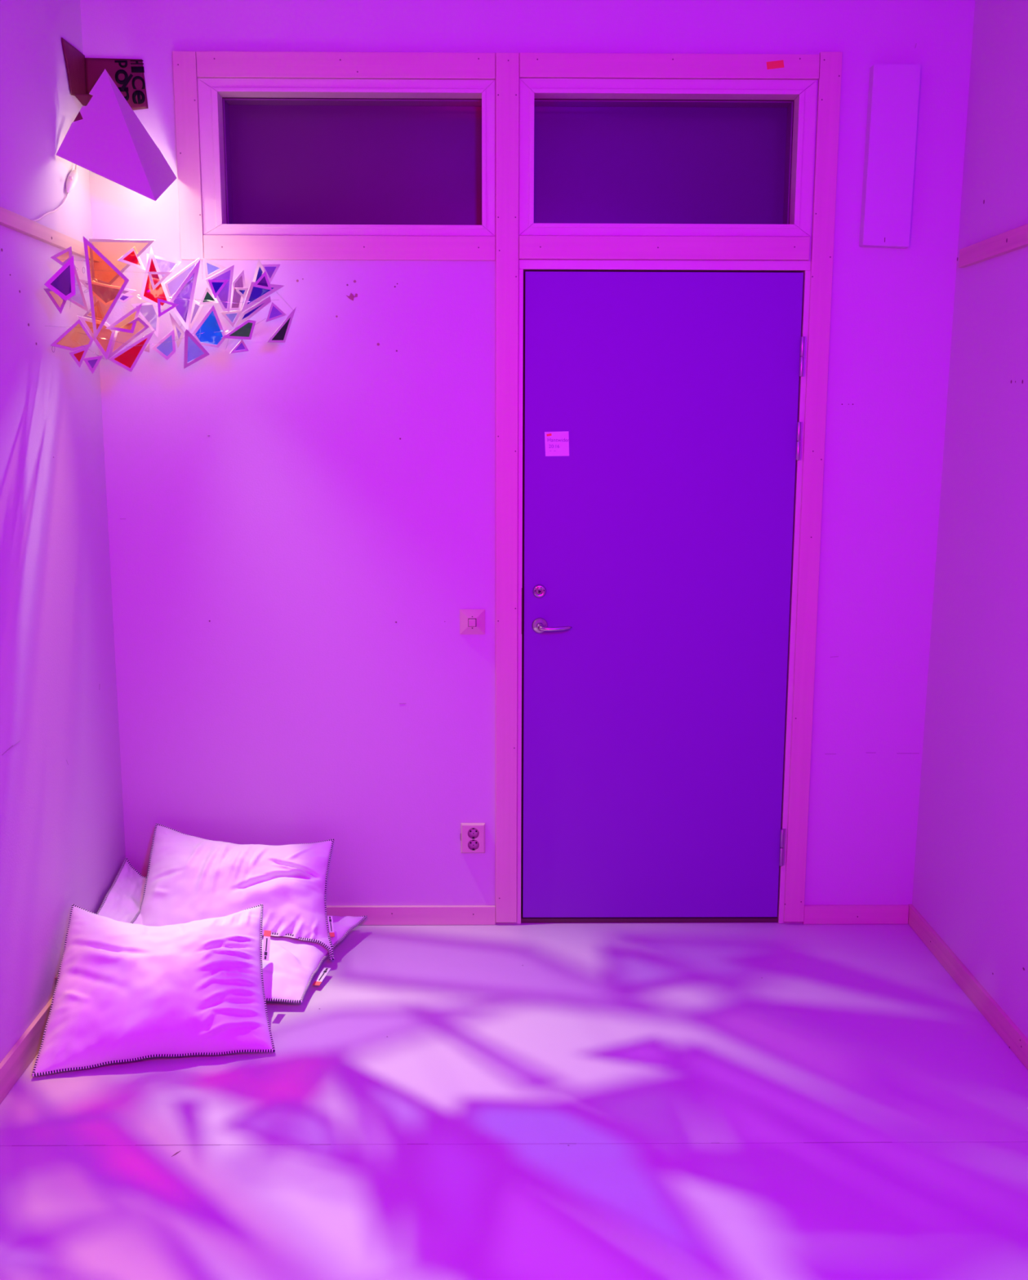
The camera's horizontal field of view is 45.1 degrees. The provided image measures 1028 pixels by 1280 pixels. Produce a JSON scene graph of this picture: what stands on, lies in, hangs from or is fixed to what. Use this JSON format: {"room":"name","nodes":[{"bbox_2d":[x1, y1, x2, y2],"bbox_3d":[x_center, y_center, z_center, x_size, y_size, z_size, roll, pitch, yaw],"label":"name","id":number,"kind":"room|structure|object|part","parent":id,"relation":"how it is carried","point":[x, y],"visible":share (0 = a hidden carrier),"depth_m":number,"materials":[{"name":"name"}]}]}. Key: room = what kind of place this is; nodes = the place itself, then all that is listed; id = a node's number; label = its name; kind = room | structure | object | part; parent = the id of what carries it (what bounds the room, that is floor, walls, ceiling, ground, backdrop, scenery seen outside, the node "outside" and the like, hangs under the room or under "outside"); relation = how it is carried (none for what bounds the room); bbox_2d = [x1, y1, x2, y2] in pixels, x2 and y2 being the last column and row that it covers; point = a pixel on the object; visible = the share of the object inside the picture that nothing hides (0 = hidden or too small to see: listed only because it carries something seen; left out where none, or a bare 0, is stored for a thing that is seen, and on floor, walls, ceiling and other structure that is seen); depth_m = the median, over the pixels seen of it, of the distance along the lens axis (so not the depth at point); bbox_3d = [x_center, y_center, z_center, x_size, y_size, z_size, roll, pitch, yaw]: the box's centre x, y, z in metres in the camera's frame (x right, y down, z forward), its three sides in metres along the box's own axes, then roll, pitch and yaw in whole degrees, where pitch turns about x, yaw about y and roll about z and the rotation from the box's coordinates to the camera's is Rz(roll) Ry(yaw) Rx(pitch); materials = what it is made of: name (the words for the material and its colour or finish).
{"room":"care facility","nodes":[
{"label":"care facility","id":0,"kind":"room"},
{"bbox_2d":[0,0,125,1062],"bbox_3d":[-1.336,-0.137,1.444,0.121,3.120,5.320,0,10,-1],"label":"wall","id":1,"kind":"structure","parent":0,"point":[62,836],"depth_m":3.43,"materials":[{"name":"grey paint"}]},
{"bbox_2d":[0,996,53,1103],"bbox_3d":[-1.273,1.368,1.637,0.013,0.086,5.186,0,10,-1],"label":"baseboard","id":2,"kind":"structure","parent":1,"relation":"attached to","point":[26,1048],"depth_m":3.24,"materials":[{"name":"brown wood"}]},
{"bbox_2d":[0,206,99,262],"bbox_3d":[-1.265,-0.747,1.278,0.019,0.038,5.199,0,10,-1],"label":"trim","id":3,"kind":"structure","parent":1,"relation":"attached to","point":[11,220],"depth_m":3.37,"materials":[{"name":"brown wood"}]},
{"bbox_2d":[31,68,176,221],"bbox_3d":[-1.160,-1.399,3.518,0.281,0.487,0.536,0,10,-1],"label":"lamp","id":4,"kind":"object","parent":1,"relation":"attached to","point":[106,138],"visible":0.99,"depth_m":3.56,"materials":[{"name":"grey"}]},
{"bbox_3d":[-1.292,-1.209,3.446,0.006,0.137,0.333,0,10,-1],"label":"cord","id":5,"kind":"part","parent":4,"relation":"part of","materials":[{"name":"beige plastic"}]},
{"bbox_2d":[66,169,77,193],"bbox_3d":[-1.288,-1.335,3.607,0.028,0.080,0.083,0,10,-1],"label":"switch","id":6,"kind":"object","parent":4,"relation":"attached to","point":[72,179],"depth_m":3.59,"materials":[{"name":"beige plastic"}]},
{"bbox_2d":[43,236,296,373],"bbox_3d":[-0.954,-0.952,3.509,0.691,0.410,0.741,0,10,-1],"label":"mobile","id":7,"kind":"object","parent":1,"relation":"hanging from","point":[210,331],"visible":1,"depth_m":3.50,"materials":[{"name":"multicoloured cardboard"}]},
{"bbox_3d":[-1.243,-0.918,3.361,0.022,0.074,0.102,-9,13,-42],"label":"card frame","id":8,"kind":"part","parent":7,"relation":"part of","materials":[{"name":"grey cardboard"}]},
{"bbox_3d":[-1.184,-0.944,3.233,0.083,0.114,0.017,0,10,-1],"label":"card frame","id":9,"kind":"part","parent":7,"relation":"part of","materials":[{"name":"grey"}]},
{"bbox_3d":[-1.219,-1.039,3.358,0.077,0.048,0.022,4,11,24],"label":"card frame","id":10,"kind":"part","parent":7,"relation":"part of","materials":[{"name":"grey"}]},
{"bbox_3d":[-1.207,-0.834,3.394,0.098,0.081,0.071,3,10,17],"label":"card frame","id":11,"kind":"part","parent":7,"relation":"part of","materials":[{"name":"grey"}]},
{"bbox_3d":[-1.218,-0.983,3.464,0.067,0.132,0.007,3,10,17],"label":"card frame","id":12,"kind":"part","parent":7,"relation":"part of","materials":[{"name":"grey"}]},
{"bbox_3d":[-1.175,-0.775,3.391,0.070,0.057,0.040,4,10,20],"label":"card frame","id":13,"kind":"part","parent":7,"relation":"part of","materials":[{"name":"grey"}]},
{"bbox_3d":[-1.106,-0.730,3.288,0.062,0.047,0.035,3,10,15],"label":"card frame","id":14,"kind":"part","parent":7,"relation":"part of","materials":[{"name":"grey"}]},
{"bbox_3d":[-1.188,-0.922,3.486,0.105,0.060,0.018,7,12,34],"label":"card frame","id":15,"kind":"part","parent":7,"relation":"part of","materials":[{"name":"grey cardboard"}]},
{"bbox_3d":[-1.155,-0.842,3.455,0.102,0.118,0.052,0,10,-1],"label":"card frame","id":16,"kind":"part","parent":7,"relation":"part of","materials":[{"name":"grey"}]},
{"bbox_3d":[-1.088,-0.924,3.280,0.148,0.241,0.282,0,10,-1],"label":"card frame","id":17,"kind":"part","parent":7,"relation":"part of","materials":[{"name":"grey"}]},
{"bbox_3d":[-1.148,-0.982,3.503,0.141,0.068,0.076,0,10,-1],"label":"card frame","id":18,"kind":"part","parent":7,"relation":"part of","materials":[{"name":"grey cardboard"}]},
{"bbox_3d":[-1.152,-1.119,3.645,0.268,0.130,0.266,0,10,-1],"label":"card frame","id":19,"kind":"part","parent":7,"relation":"part of","materials":[{"name":"grey"}]},
{"bbox_3d":[-1.072,-0.883,3.404,0.120,0.080,0.003,3,10,16],"label":"card frame","id":20,"kind":"part","parent":7,"relation":"part of","materials":[{"name":"grey"}]},
{"bbox_3d":[-1.090,-0.959,3.477,0.050,0.025,0.005,-6,12,-32],"label":"card frame","id":21,"kind":"part","parent":7,"relation":"part of","materials":[{"name":"grey cardboard"}]},
{"bbox_3d":[-1.088,-0.844,3.476,0.172,0.105,0.201,0,10,-1],"label":"card frame","id":22,"kind":"part","parent":7,"relation":"part of","materials":[{"name":"grey"}]},
{"bbox_3d":[-1.107,-1.106,3.584,0.085,0.065,0.002,-8,13,-38],"label":"card frame","id":23,"kind":"part","parent":7,"relation":"part of","materials":[{"name":"grey"}]},
{"bbox_3d":[-1.069,-0.809,3.468,0.154,0.114,0.061,0,10,-1],"label":"card frame","id":24,"kind":"part","parent":7,"relation":"part of","materials":[{"name":"grey"}]},
{"bbox_3d":[-1.069,-0.930,3.598,0.079,0.104,0.021,-3,10,-16],"label":"card frame","id":25,"kind":"part","parent":7,"relation":"part of","materials":[{"name":"grey cardboard"}]},
{"bbox_3d":[-1.034,-0.828,3.510,0.013,0.024,0.067,-6,11,-31],"label":"card frame","id":26,"kind":"part","parent":7,"relation":"part of","materials":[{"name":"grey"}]},
{"bbox_3d":[-1.042,-1.049,3.591,0.086,0.181,0.021,-2,10,-12],"label":"card frame","id":27,"kind":"part","parent":7,"relation":"part of","materials":[{"name":"grey"}]},
{"bbox_3d":[-1.008,-1.026,3.538,0.082,0.051,0.007,4,10,19],"label":"card frame","id":28,"kind":"part","parent":7,"relation":"part of","materials":[{"name":"grey"}]},
{"bbox_3d":[-0.987,-0.836,3.509,0.073,0.085,0.027,3,10,14],"label":"card frame","id":29,"kind":"part","parent":7,"relation":"part of","materials":[{"name":"grey"}]},
{"bbox_3d":[-1.026,-1.089,3.635,0.101,0.080,0.013,-6,11,-31],"label":"card frame","id":30,"kind":"part","parent":7,"relation":"part of","materials":[{"name":"grey"}]},
{"bbox_3d":[-0.966,-0.920,3.441,0.024,0.054,0.069,8,13,39],"label":"card frame","id":31,"kind":"part","parent":7,"relation":"part of","materials":[{"name":"grey cardboard"}]},
{"bbox_3d":[-0.950,-0.878,3.520,0.032,0.088,0.154,-1,10,-8],"label":"card frame","id":32,"kind":"part","parent":7,"relation":"part of","materials":[{"name":"grey cardboard"}]},
{"bbox_3d":[-0.982,-1.074,3.690,0.131,0.114,0.064,2,10,11],"label":"card frame","id":33,"kind":"part","parent":7,"relation":"part of","materials":[{"name":"grey"}]},
{"bbox_3d":[-0.915,-0.970,3.490,0.093,0.193,0.077,0,10,-1],"label":"card frame","id":34,"kind":"part","parent":7,"relation":"part of","materials":[{"name":"grey cardboard"}]},
{"bbox_3d":[-0.933,-0.946,3.607,0.021,0.083,0.092,-8,13,-38],"label":"card frame","id":35,"kind":"part","parent":7,"relation":"part of","materials":[{"name":"grey cardboard"}]},
{"bbox_3d":[-0.894,-0.819,3.493,0.068,0.101,0.173,-3,10,-17],"label":"card frame","id":36,"kind":"part","parent":7,"relation":"part of","materials":[{"name":"grey"}]},
{"bbox_3d":[-0.854,-0.883,3.496,0.117,0.111,0.058,9,13,43],"label":"card frame","id":37,"kind":"part","parent":7,"relation":"part of","materials":[{"name":"grey cardboard"}]},
{"bbox_3d":[-0.866,-0.985,3.557,0.058,0.046,0.057,-8,12,-38],"label":"card frame","id":38,"kind":"part","parent":7,"relation":"part of","materials":[{"name":"grey cardboard"}]},
{"bbox_3d":[-0.892,-1.104,3.686,0.065,0.055,0.063,0,10,-1],"label":"card frame","id":39,"kind":"part","parent":7,"relation":"part of","materials":[{"name":"grey"}]},
{"bbox_3d":[-0.826,-0.984,3.475,0.063,0.055,0.008,-7,12,-36],"label":"card frame","id":40,"kind":"part","parent":7,"relation":"part of","materials":[{"name":"grey"}]},
{"bbox_3d":[-0.833,-1.009,3.552,0.078,0.122,0.106,0,10,-1],"label":"card frame","id":41,"kind":"part","parent":7,"relation":"part of","materials":[{"name":"grey"}]},
{"bbox_3d":[-0.850,-0.958,3.688,0.061,0.047,0.061,-8,13,-40],"label":"card frame","id":42,"kind":"part","parent":7,"relation":"part of","materials":[{"name":"grey cardboard"}]},
{"bbox_3d":[-0.798,-1.012,3.587,0.041,0.105,0.121,-4,11,-22],"label":"card frame","id":43,"kind":"part","parent":7,"relation":"part of","materials":[{"name":"grey cardboard"}]},
{"bbox_3d":[-0.765,-0.871,3.482,0.110,0.051,0.046,4,11,23],"label":"card frame","id":44,"kind":"part","parent":7,"relation":"part of","materials":[{"name":"grey"}]},
{"bbox_3d":[-0.791,-0.849,3.583,0.057,0.041,0.026,-5,11,-28],"label":"card frame","id":45,"kind":"part","parent":7,"relation":"part of","materials":[{"name":"grey"}]},
{"bbox_3d":[-0.776,-1.003,3.577,0.065,0.028,0.034,7,12,33],"label":"card frame","id":46,"kind":"part","parent":7,"relation":"part of","materials":[{"name":"grey cardboard"}]},
{"bbox_3d":[-0.738,-0.921,3.483,0.022,0.070,0.244,-8,13,-41],"label":"card frame","id":47,"kind":"part","parent":7,"relation":"part of","materials":[{"name":"grey cardboard"}]},
{"bbox_3d":[-0.744,-1.075,3.630,0.028,0.070,0.095,-4,11,-24],"label":"card frame","id":48,"kind":"part","parent":7,"relation":"part of","materials":[{"name":"grey"}]},
{"bbox_3d":[-0.695,-1.003,3.453,0.063,0.047,0.028,-9,13,-41],"label":"card frame","id":49,"kind":"part","parent":7,"relation":"part of","materials":[{"name":"grey"}]},
{"bbox_3d":[-0.736,-1.002,3.635,0.103,0.078,0.106,-5,11,-30],"label":"card frame","id":50,"kind":"part","parent":7,"relation":"part of","materials":[{"name":"grey cardboard"}]},
{"bbox_3d":[-0.736,-1.102,3.726,0.065,0.057,0.022,-7,12,-35],"label":"card frame","id":51,"kind":"part","parent":7,"relation":"part of","materials":[{"name":"grey"}]},
{"bbox_3d":[-0.687,-0.954,3.611,0.058,0.053,0.054,-6,12,-32],"label":"card frame","id":52,"kind":"part","parent":7,"relation":"part of","materials":[{"name":"grey"}]},
{"bbox_3d":[-0.669,-0.933,3.673,0.152,0.096,0.051,9,13,43],"label":"card frame","id":53,"kind":"part","parent":7,"relation":"part of","materials":[{"name":"grey"}]},
{"bbox_2d":[0,922,1027,1279],"bbox_3d":[0.072,1.448,1.743,2.945,0.101,5.540,0,10,-1],"label":"floor","id":54,"kind":"structure","parent":0,"point":[524,1100],"depth_m":3.00,"materials":[{"name":"grey"}]},
{"bbox_2d":[31,904,275,1076],"bbox_3d":[-0.990,0.940,3.457,0.620,0.298,0.440,-2,10,-12],"label":"pillow","id":55,"kind":"object","parent":54,"relation":"on","point":[124,992],"visible":1,"depth_m":3.34,"materials":[{"name":"white fabric"}]},
{"bbox_2d":[262,915,367,1003],"bbox_3d":[-0.878,0.957,3.838,0.783,0.122,0.599,0,10,-1],"label":"pillow","id":56,"kind":"object","parent":54,"relation":"on","point":[291,967],"visible":0.31,"depth_m":3.73,"materials":[{"name":"white fabric"}]},
{"bbox_2d":[55,857,146,979],"bbox_3d":[-1.118,0.886,3.826,0.373,0.215,0.656,0,10,-1],"label":"pillow","id":57,"kind":"object","parent":56,"relation":"on","point":[122,901],"visible":0.2,"depth_m":3.95,"materials":[{"name":"white fabric"}]},
{"bbox_2d":[130,822,334,959],"bbox_3d":[-0.873,0.810,3.942,0.623,0.346,0.401,0,10,-1],"label":"pillow","id":58,"kind":"object","parent":56,"relation":"on","point":[189,878],"visible":0.82,"depth_m":3.89,"materials":[{"name":"white fabric"}]},
{"bbox_2d":[80,0,974,924],"bbox_3d":[0.043,-0.585,4.054,2.695,3.120,0.212,0,10,-1],"label":"wall","id":59,"kind":"structure","parent":0,"point":[301,528],"depth_m":3.98,"materials":[{"name":"grey paint"}]},
{"bbox_2d":[61,37,148,110],"bbox_3d":[-1.204,-1.657,3.658,0.187,0.181,0.198,0,10,-1],"label":"cardboard box","id":60,"kind":"object","parent":59,"relation":"attached to","point":[127,74],"visible":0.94,"depth_m":3.74,"materials":[{"name":"brown cardboard"}]},
{"bbox_2d":[197,78,494,235],"bbox_3d":[-0.509,-1.488,3.868,0.899,0.455,0.163,0,10,-1],"label":"window","id":61,"kind":"structure","parent":59,"relation":"in","point":[279,156],"depth_m":3.93,"materials":[{"name":"beige paint"}]},
{"bbox_3d":[-0.929,-1.480,3.817,0.059,0.454,0.069,0,10,-1],"label":"frame","id":62,"kind":"part","parent":61,"relation":"part of","materials":[{"name":"beige paint"}]},
{"bbox_3d":[-0.508,-1.685,3.787,0.898,0.038,0.069,0,10,-1],"label":"frame","id":63,"kind":"part","parent":61,"relation":"part of","materials":[{"name":"beige paint"}]},
{"bbox_3d":[-0.509,-1.272,3.858,0.898,0.032,0.069,0,10,-1],"label":"frame","id":64,"kind":"part","parent":61,"relation":"part of","materials":[{"name":"beige paint"}]},
{"bbox_3d":[-0.500,-1.498,3.947,0.805,0.385,0.004,0,10,-1],"label":"pane","id":65,"kind":"part","parent":61,"relation":"part of","materials":[{"name":"clear glass"}]},
{"bbox_3d":[-0.079,-1.480,3.827,0.040,0.454,0.069,0,10,-1],"label":"frame","id":66,"kind":"part","parent":61,"relation":"part of","materials":[{"name":"beige paint"}]},
{"bbox_2d":[459,608,484,634],"bbox_3d":[-0.135,-0.058,4.036,0.082,0.083,0.024,0,10,-1],"label":"light switch","id":67,"kind":"object","parent":59,"relation":"attached to","point":[472,621],"visible":1,"depth_m":4.04,"materials":[{"name":"beige plastic"}]},
{"bbox_2d":[460,822,484,853],"bbox_3d":[-0.138,0.667,4.166,0.083,0.104,0.014,0,10,-1],"label":"power socket","id":68,"kind":"object","parent":59,"relation":"attached to","point":[473,834],"visible":1,"depth_m":4.16,"materials":[{"name":"beige plastic"}]},
{"bbox_2d":[172,51,842,922],"bbox_3d":[-0.021,-0.411,3.980,2.021,2.780,0.017,0,10,-1],"label":"trim","id":69,"kind":"structure","parent":59,"relation":"attached to","point":[506,68],"depth_m":3.83,"materials":[{"name":"beige paint"}]},
{"bbox_2d":[766,60,783,69],"bbox_3d":[0.790,-1.741,3.750,0.055,0.027,0.001,0,10,-1],"label":"tape strip","id":70,"kind":"object","parent":69,"relation":"attached to","point":[777,64],"visible":1,"depth_m":3.75,"materials":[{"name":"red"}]},
{"bbox_2d":[326,904,908,924],"bbox_3d":[0.021,0.936,4.215,2.648,0.065,0.014,0,10,-1],"label":"baseboard","id":71,"kind":"structure","parent":59,"relation":"attached to","point":[857,913],"depth_m":4.21,"materials":[{"name":"beige paint"}]},
{"bbox_2d":[516,259,810,924],"bbox_3d":[0.467,-0.111,4.067,0.910,2.181,0.158,0,10,-1],"label":"door","id":72,"kind":"structure","parent":59,"relation":"in","point":[658,557],"depth_m":4.03,"materials":[{"name":"blue paint"}]},
{"bbox_3d":[0.019,-0.102,4.090,0.014,2.153,0.106,0,10,-1],"label":"frame","id":73,"kind":"part","parent":72,"relation":"part of","materials":[{"name":"beige paint"}]},
{"bbox_3d":[0.026,-0.096,4.047,0.003,0.152,0.021,0,10,-1],"label":"strike plate","id":74,"kind":"part","parent":72,"relation":"part of","materials":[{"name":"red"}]},
{"bbox_3d":[0.085,-0.043,4.031,0.053,0.053,0.041,0,10,-1],"label":"handle","id":75,"kind":"part","parent":72,"relation":"part of","materials":[{"name":"silver metal"}]},
{"bbox_3d":[0.132,-0.038,4.008,0.110,0.018,0.025,0,10,-1],"label":"lever","id":76,"kind":"part","parent":72,"relation":"part of","materials":[{"name":"silver metal"}]},
{"bbox_2d":[544,431,569,456],"bbox_3d":[0.138,-0.625,3.950,0.081,0.079,0.002,0,10,-1],"label":"paper note","id":77,"kind":"object","parent":72,"relation":"attached to","point":[557,443],"visible":1,"depth_m":3.95,"materials":[{"name":"white"}]},
{"bbox_3d":[0.470,-1.176,3.909,0.909,0.028,0.106,0,10,-1],"label":"frame","id":78,"kind":"part","parent":72,"relation":"part of","materials":[{"name":"beige paint"}]},
{"bbox_3d":[0.908,0.699,4.185,0.013,0.130,0.007,0,10,-1],"label":"hinge plate","id":79,"kind":"part","parent":72,"relation":"part of","materials":[{"name":"grey metal"}]},
{"bbox_3d":[0.914,-0.101,4.100,0.016,2.153,0.106,0,10,-1],"label":"frame","id":80,"kind":"part","parent":72,"relation":"part of","materials":[{"name":"beige paint"}]},
{"bbox_3d":[0.912,-0.635,3.955,0.013,0.122,0.007,0,10,-1],"label":"hinge plate","id":81,"kind":"part","parent":72,"relation":"part of","materials":[{"name":"grey metal"}]},
{"bbox_3d":[0.912,-0.894,3.910,0.013,0.124,0.007,0,10,-1],"label":"hinge plate","id":82,"kind":"part","parent":72,"relation":"part of","materials":[{"name":"grey metal"}]},
{"bbox_2d":[519,78,817,236],"bbox_3d":[0.468,-1.491,3.878,0.904,0.458,0.163,0,10,-1],"label":"window","id":83,"kind":"structure","parent":59,"relation":"in","point":[598,157],"depth_m":3.94,"materials":[{"name":"beige paint"}]},
{"bbox_3d":[0.038,-1.483,3.827,0.045,0.456,0.069,0,10,-1],"label":"frame","id":84,"kind":"part","parent":83,"relation":"part of","materials":[{"name":"beige paint"}]},
{"bbox_3d":[0.463,-1.501,3.957,0.811,0.380,0.004,0,10,-1],"label":"pane","id":85,"kind":"part","parent":83,"relation":"part of","materials":[{"name":"clear glass"}]},
{"bbox_3d":[0.468,-1.275,3.868,0.903,0.036,0.069,0,10,-1],"label":"frame","id":86,"kind":"part","parent":83,"relation":"part of","materials":[{"name":"beige paint"}]},
{"bbox_3d":[0.469,-1.688,3.797,0.903,0.042,0.069,0,10,-1],"label":"frame","id":87,"kind":"part","parent":83,"relation":"part of","materials":[{"name":"beige paint"}]},
{"bbox_3d":[0.894,-1.483,3.837,0.053,0.456,0.069,0,10,-1],"label":"frame","id":88,"kind":"part","parent":83,"relation":"part of","materials":[{"name":"beige paint"}]},
{"bbox_2d":[858,63,920,248],"bbox_3d":[1.149,-1.477,3.793,0.150,0.530,0.045,0,10,-1],"label":"wall panel","id":89,"kind":"object","parent":59,"relation":"attached to","point":[893,95],"visible":1,"depth_m":3.77,"materials":[{"name":"grey paint"}]},
{"bbox_2d":[911,0,1027,1038],"bbox_3d":[1.463,-0.136,1.474,0.149,3.120,5.320,0,10,-1],"label":"wall","id":90,"kind":"structure","parent":0,"point":[970,885],"depth_m":3.62,"materials":[{"name":"grey paint"}]},
{"bbox_2d":[907,904,1027,1069],"bbox_3d":[1.380,1.378,1.674,0.015,0.068,5.200,0,10,-1],"label":"baseboard","id":91,"kind":"structure","parent":90,"relation":"attached to","point":[994,1015],"depth_m":3.66,"materials":[{"name":"brown wood"}]},
{"bbox_2d":[956,223,1027,267],"bbox_3d":[1.403,-0.735,1.283,0.023,0.054,5.149,0,10,-1],"label":"trim","id":92,"kind":"structure","parent":90,"relation":"attached to","point":[1016,238],"depth_m":3.53,"materials":[{"name":"brown wood"}]}
]}

